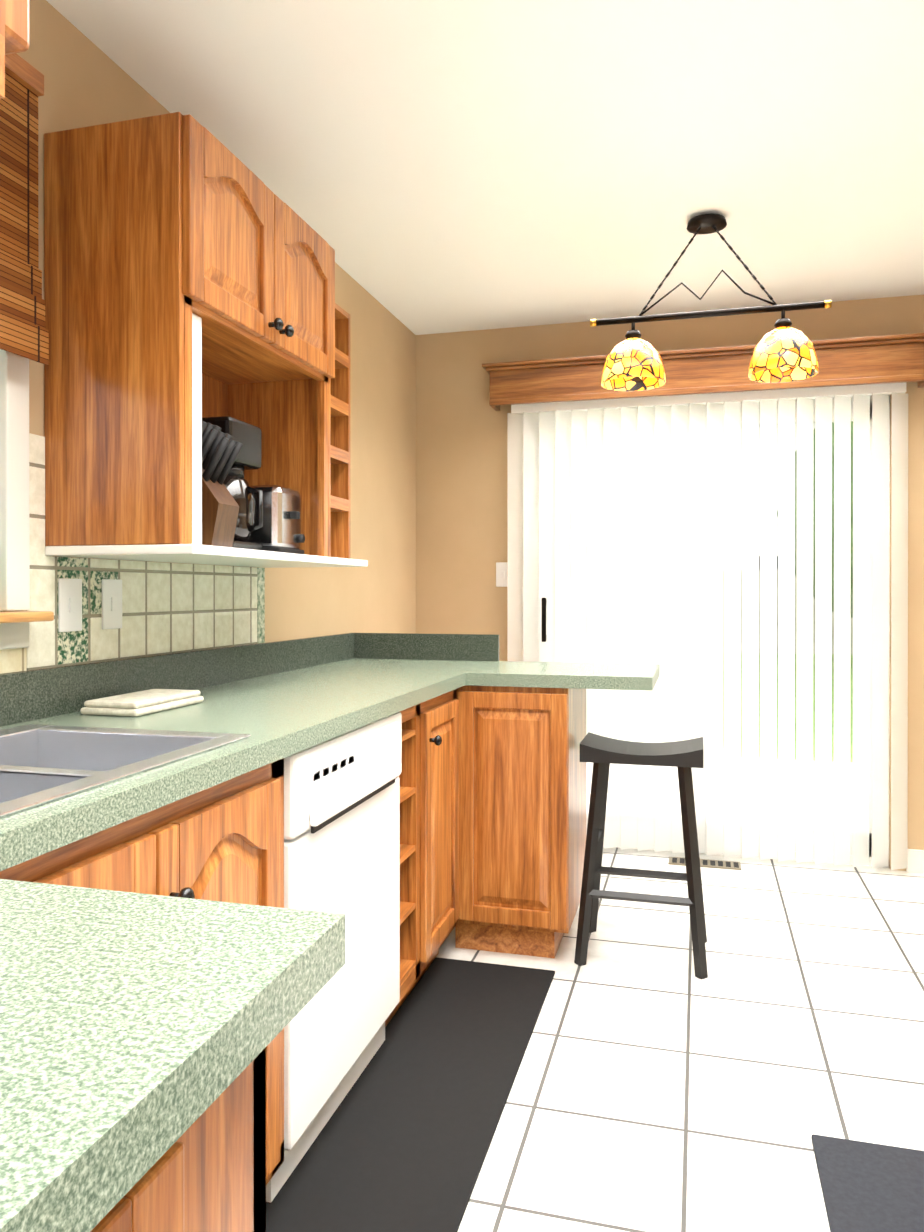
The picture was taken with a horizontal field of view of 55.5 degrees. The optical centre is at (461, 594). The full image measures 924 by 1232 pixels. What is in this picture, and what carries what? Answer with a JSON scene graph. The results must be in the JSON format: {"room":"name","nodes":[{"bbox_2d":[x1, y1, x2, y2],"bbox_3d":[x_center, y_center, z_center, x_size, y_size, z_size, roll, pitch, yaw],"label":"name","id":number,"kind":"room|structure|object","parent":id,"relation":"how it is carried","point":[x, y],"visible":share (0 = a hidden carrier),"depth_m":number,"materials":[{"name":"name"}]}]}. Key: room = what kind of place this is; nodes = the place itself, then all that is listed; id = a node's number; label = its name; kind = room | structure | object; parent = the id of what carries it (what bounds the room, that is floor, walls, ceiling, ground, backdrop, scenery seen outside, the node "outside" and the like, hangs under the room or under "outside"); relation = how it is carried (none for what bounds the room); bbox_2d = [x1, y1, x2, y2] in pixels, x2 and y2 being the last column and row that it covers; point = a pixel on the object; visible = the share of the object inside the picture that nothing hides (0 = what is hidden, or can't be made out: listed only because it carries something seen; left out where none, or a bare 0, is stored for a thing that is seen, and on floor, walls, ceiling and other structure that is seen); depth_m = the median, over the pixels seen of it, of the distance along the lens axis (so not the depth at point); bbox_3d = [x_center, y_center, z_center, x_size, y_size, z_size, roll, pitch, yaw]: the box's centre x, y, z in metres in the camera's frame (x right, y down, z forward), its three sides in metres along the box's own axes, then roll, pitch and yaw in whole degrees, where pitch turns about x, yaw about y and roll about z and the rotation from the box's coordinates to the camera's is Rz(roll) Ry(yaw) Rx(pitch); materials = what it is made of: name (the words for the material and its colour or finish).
{"room":"kitchen","nodes":[
{"label":"kitchen","id":0,"kind":"room"},
{"bbox_2d":[0,0,415,673],"bbox_3d":[-1.013,-0.039,1.605,0.140,2.420,5.810,0,0,15],"label":"wall","id":1,"kind":"structure","parent":0,"point":[86,82],"depth_m":3.50,"materials":[{"name":"paint"}]},
{"bbox_2d":[0,0,28,98],"bbox_3d":[-0.737,-0.582,0.337,1.047,0.755,0.369,0,0,15],"label":"upper cabinet","id":2,"kind":"object","parent":1,"relation":"attached to","point":[14,26],"visible":1,"depth_m":0.37,"materials":[{"name":"brown wood"}]},
{"bbox_2d":[0,349,29,649],"bbox_3d":[-1.087,-0.424,1.231,0.121,1.066,1.169,0,0,15],"label":"window","id":3,"kind":"structure","parent":1,"relation":"in","point":[14,496],"depth_m":1.74,"materials":[{"name":"white glass"}]},
{"bbox_2d":[0,53,48,364],"bbox_3d":[-0.997,-0.748,1.200,0.040,0.580,1.160,0,0,15],"label":"window blind","id":4,"kind":"object","parent":1,"relation":"attached to","point":[24,332],"visible":1,"depth_m":1.71,"materials":[{"name":"brown wood"}]},
{"bbox_2d":[0,611,53,622],"bbox_3d":[-1.030,0.045,1.217,0.120,0.020,1.169,0,0,15],"label":"window sill","id":5,"kind":"structure","parent":1,"relation":"attached to","point":[21,616],"depth_m":1.69,"materials":[{"name":"brown wood"}]},
{"bbox_2d":[0,433,264,673],"bbox_3d":[-0.908,-0.087,1.708,0.008,0.484,2.178,0,0,15],"label":"tile backsplash","id":6,"kind":"structure","parent":1,"relation":"attached to","point":[169,608],"depth_m":2.12,"materials":[{"name":"beige tile"}]},
{"bbox_2d":[58,578,81,631],"bbox_3d":[-0.849,0.022,1.903,0.014,0.115,0.070,0,0,15],"label":"outlet","id":7,"kind":"object","parent":6,"relation":"attached to","point":[69,605],"visible":1,"depth_m":1.90,"materials":[{"name":"white plastic"}]},
{"bbox_2d":[102,579,121,628],"bbox_3d":[-0.813,0.022,2.038,0.014,0.115,0.070,0,0,15],"label":"outlet","id":8,"kind":"object","parent":6,"relation":"attached to","point":[111,603],"visible":1,"depth_m":2.03,"materials":[{"name":"white plastic"}]},
{"bbox_2d":[44,112,367,567],"bbox_3d":[-0.569,-0.525,2.248,0.376,0.883,0.955,0,0,15],"label":"upper cabinet","id":9,"kind":"object","parent":1,"relation":"attached to","point":[189,271],"visible":0.98,"depth_m":1.82,"materials":[{"name":"brown wood"}]},
{"bbox_2d":[202,421,242,546],"bbox_3d":[-0.583,-0.248,2.001,0.153,0.290,0.090,0,0,15],"label":"knife block","id":10,"kind":"object","parent":9,"relation":"in","point":[220,505],"visible":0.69,"depth_m":1.98,"materials":[{"name":"brown wood"}]},
{"bbox_2d":[202,416,262,549],"bbox_3d":[-0.614,-0.269,2.217,0.242,0.330,0.170,0,0,15],"label":"coffee maker","id":11,"kind":"object","parent":9,"relation":"in","point":[249,457],"visible":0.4,"depth_m":2.18,"materials":[{"name":"black plastic"}]},
{"bbox_2d":[247,485,304,553],"bbox_3d":[-0.534,-0.198,2.387,0.193,0.187,0.156,0,0,15],"label":"toaster","id":12,"kind":"object","parent":9,"relation":"in","point":[279,530],"visible":0.56,"depth_m":2.31,"materials":[{"name":"silver metal"}]},
{"bbox_2d":[46,0,923,334],"bbox_3d":[0.900,-1.277,1.012,4.140,0.060,5.950,0,0,15],"label":"ceiling","id":13,"kind":"structure","parent":0,"point":[432,166],"depth_m":2.40,"materials":[{"name":"white paint"}]},
{"bbox_2d":[590,213,831,390],"bbox_3d":[0.813,-0.984,2.917,0.770,0.538,0.216,0,0,15],"label":"pendant light","id":14,"kind":"object","parent":13,"relation":"hanging from","point":[784,351],"visible":1,"depth_m":2.89,"materials":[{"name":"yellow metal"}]},
{"bbox_2d":[416,294,923,870],"bbox_3d":[1.677,-0.046,3.816,3.900,2.420,0.140,0,0,15],"label":"wall","id":15,"kind":"structure","parent":0,"point":[460,486],"depth_m":4.15,"materials":[{"name":"paint"}]},
{"bbox_2d":[496,562,506,586],"bbox_3d":[0.195,-0.095,4.140,0.070,0.115,0.014,0,0,15],"label":"light switch","id":16,"kind":"object","parent":15,"relation":"attached to","point":[501,574],"visible":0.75,"depth_m":4.14,"materials":[{"name":"white plastic"}]},
{"bbox_2d":[542,598,546,641],"bbox_3d":[0.371,0.113,3.968,0.020,0.200,0.023,0,0,15],"label":"door handle","id":17,"kind":"object","parent":15,"relation":"attached to","point":[544,635],"visible":0.98,"depth_m":3.96,"materials":[{"name":"brown metal"}]},
{"bbox_2d":[482,333,923,410],"bbox_3d":[1.023,-0.959,3.828,1.890,0.185,0.168,0,0,15],"label":"valance","id":18,"kind":"object","parent":15,"relation":"attached to","point":[872,360],"visible":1,"depth_m":3.76,"materials":[{"name":"brown wood"}]},
{"bbox_2d":[507,382,907,869],"bbox_3d":[1.033,0.131,3.850,1.693,2.015,0.051,0,0,15],"label":"vertical blinds","id":19,"kind":"object","parent":18,"relation":"hanging from","point":[623,526],"visible":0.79,"depth_m":3.81,"materials":[{"name":"white plastic"}]},
{"bbox_2d":[619,395,889,867],"bbox_3d":[1.067,0.143,3.976,1.580,2.040,0.070,0,0,15],"label":"door frame","id":20,"kind":"structure","parent":15,"relation":"attached to","point":[870,737],"depth_m":3.76,"materials":[{"name":"white plastic"}]},
{"bbox_2d":[906,849,923,872],"bbox_3d":[2.095,1.117,3.626,0.470,0.095,0.016,0,0,15],"label":"baseboard","id":21,"kind":"structure","parent":15,"relation":"attached to","point":[915,860],"depth_m":3.66,"materials":[{"name":"white wood"}]},
{"bbox_2d":[436,846,923,1231],"bbox_3d":[0.900,1.203,1.020,4.140,0.060,5.950,0,0,15],"label":"floor","id":22,"kind":"structure","parent":0,"point":[658,1086],"depth_m":2.23,"materials":[{"name":"tile"}]},
{"bbox_2d":[0,758,283,1184],"bbox_3d":[-0.711,0.736,1.322,0.586,0.872,0.844,0,0,15],"label":"base cabinet","id":23,"kind":"object","parent":22,"relation":"on","point":[223,842],"depth_m":1.38,"materials":[{"name":"brown wood"}]},
{"bbox_2d":[0,633,659,1231],"bbox_3d":[-0.378,0.227,1.404,1.188,0.140,3.950,0,0,15],"label":"countertop","id":24,"kind":"structure","parent":23,"relation":"on","point":[140,1033],"depth_m":0.67,"materials":[{"name":"laminate"}]},
{"bbox_2d":[0,724,250,817],"bbox_3d":[-0.709,0.352,1.271,0.477,0.199,0.764,0,0,15],"label":"stainless steel sink","id":25,"kind":"object","parent":24,"relation":"in","point":[41,764],"visible":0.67,"depth_m":1.58,"materials":[{"name":"silver metal"}]},
{"bbox_2d":[80,689,203,716],"bbox_3d":[-0.709,0.239,1.964,0.140,0.029,0.260,0,0,15],"label":"folded towel","id":26,"kind":"object","parent":24,"relation":"on","point":[139,703],"visible":1,"depth_m":1.89,"materials":[{"name":"fabric"}]},
{"bbox_2d":[90,1047,265,1231],"bbox_3d":[-0.800,0.740,0.168,1.016,0.872,1.340,0,0,15],"label":"base cabinet","id":27,"kind":"object","parent":22,"relation":"on","point":[206,1172],"visible":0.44,"depth_m":0.61,"materials":[{"name":"brown wood"}]},
{"bbox_2d":[266,712,401,1202],"bbox_3d":[-0.486,0.730,2.030,0.556,0.856,0.630,0,0,15],"label":"dishwasher","id":28,"kind":"object","parent":22,"relation":"on","point":[342,824],"visible":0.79,"depth_m":1.91,"materials":[{"name":"white metal"}]},
{"bbox_2d":[385,707,411,1026],"bbox_3d":[-0.522,0.734,2.024,0.586,0.872,0.710,0,0,15],"label":"base cabinet","id":29,"kind":"object","parent":22,"relation":"on","point":[405,777],"depth_m":2.44,"materials":[{"name":"brown wood"}]},
{"bbox_2d":[266,957,554,1231],"bbox_3d":[-0.140,1.165,1.860,0.385,0.010,1.850,0,0,15],"label":"runner rug","id":30,"kind":"object","parent":22,"relation":"on","point":[402,1141],"visible":0.88,"depth_m":1.96,"materials":[{"name":"fabric"}]},
{"bbox_2d":[412,689,458,989],"bbox_3d":[-0.359,0.732,2.627,0.586,0.872,0.580,0,0,15],"label":"base cabinet","id":31,"kind":"object","parent":22,"relation":"on","point":[435,721],"depth_m":2.54,"materials":[{"name":"brown wood"}]},
{"bbox_2d":[455,685,585,957],"bbox_3d":[-0.055,0.730,3.095,0.927,0.872,0.479,0,0,15],"label":"base cabinet","id":32,"kind":"object","parent":22,"relation":"on","point":[522,805],"visible":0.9,"depth_m":2.80,"materials":[{"name":"brown wood"}]},
{"bbox_2d":[574,732,707,978],"bbox_3d":[0.589,0.821,2.859,0.408,0.695,0.318,0,0,15],"label":"stool","id":33,"kind":"object","parent":22,"relation":"on","point":[602,753],"visible":1,"depth_m":2.77,"materials":[{"name":"black paint"}]},
{"bbox_2d":[668,856,740,869],"bbox_3d":[1.048,1.160,3.793,0.300,0.006,0.100,0,0,15],"label":"floor vent","id":34,"kind":"object","parent":22,"relation":"in","point":[721,864],"visible":0.83,"depth_m":3.78,"materials":[{"name":"silver metal"}]},
{"bbox_2d":[811,1134,923,1231],"bbox_3d":[0.817,1.165,1.307,0.430,0.014,1.080,0,0,15],"label":"mat","id":35,"kind":"object","parent":22,"relation":"on","point":[869,1187],"visible":1,"depth_m":1.72,"materials":[{"name":"fabric"}]},
{"label":"outside","id":36,"kind":"structure","parent":0,"visible":0},
{"bbox_2d":[723,653,852,829],"bbox_3d":[3.881,1.268,14.474,80.000,0.220,90.000,0,0,15],"label":"ground","id":37,"kind":"structure","parent":36,"point":[851,739],"depth_m":7.88,"materials":[{"name":"green plant"}]},
{"bbox_2d":[723,570,852,654],"bbox_3d":[3.179,0.387,11.874,60.000,1.800,15.480,0,0,15],"label":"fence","id":38,"kind":"object","parent":37,"relation":"on","point":[795,620],"depth_m":18.77,"materials":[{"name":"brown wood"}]},
{"bbox_2d":[777,421,852,617],"bbox_3d":[9.895,-1.468,13.221,24.575,7.000,6.107,0,0,24],"label":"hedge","id":39,"kind":"object","parent":37,"relation":"on","point":[832,517],"depth_m":14.88,"materials":[{"name":"green plant"}]}
]}

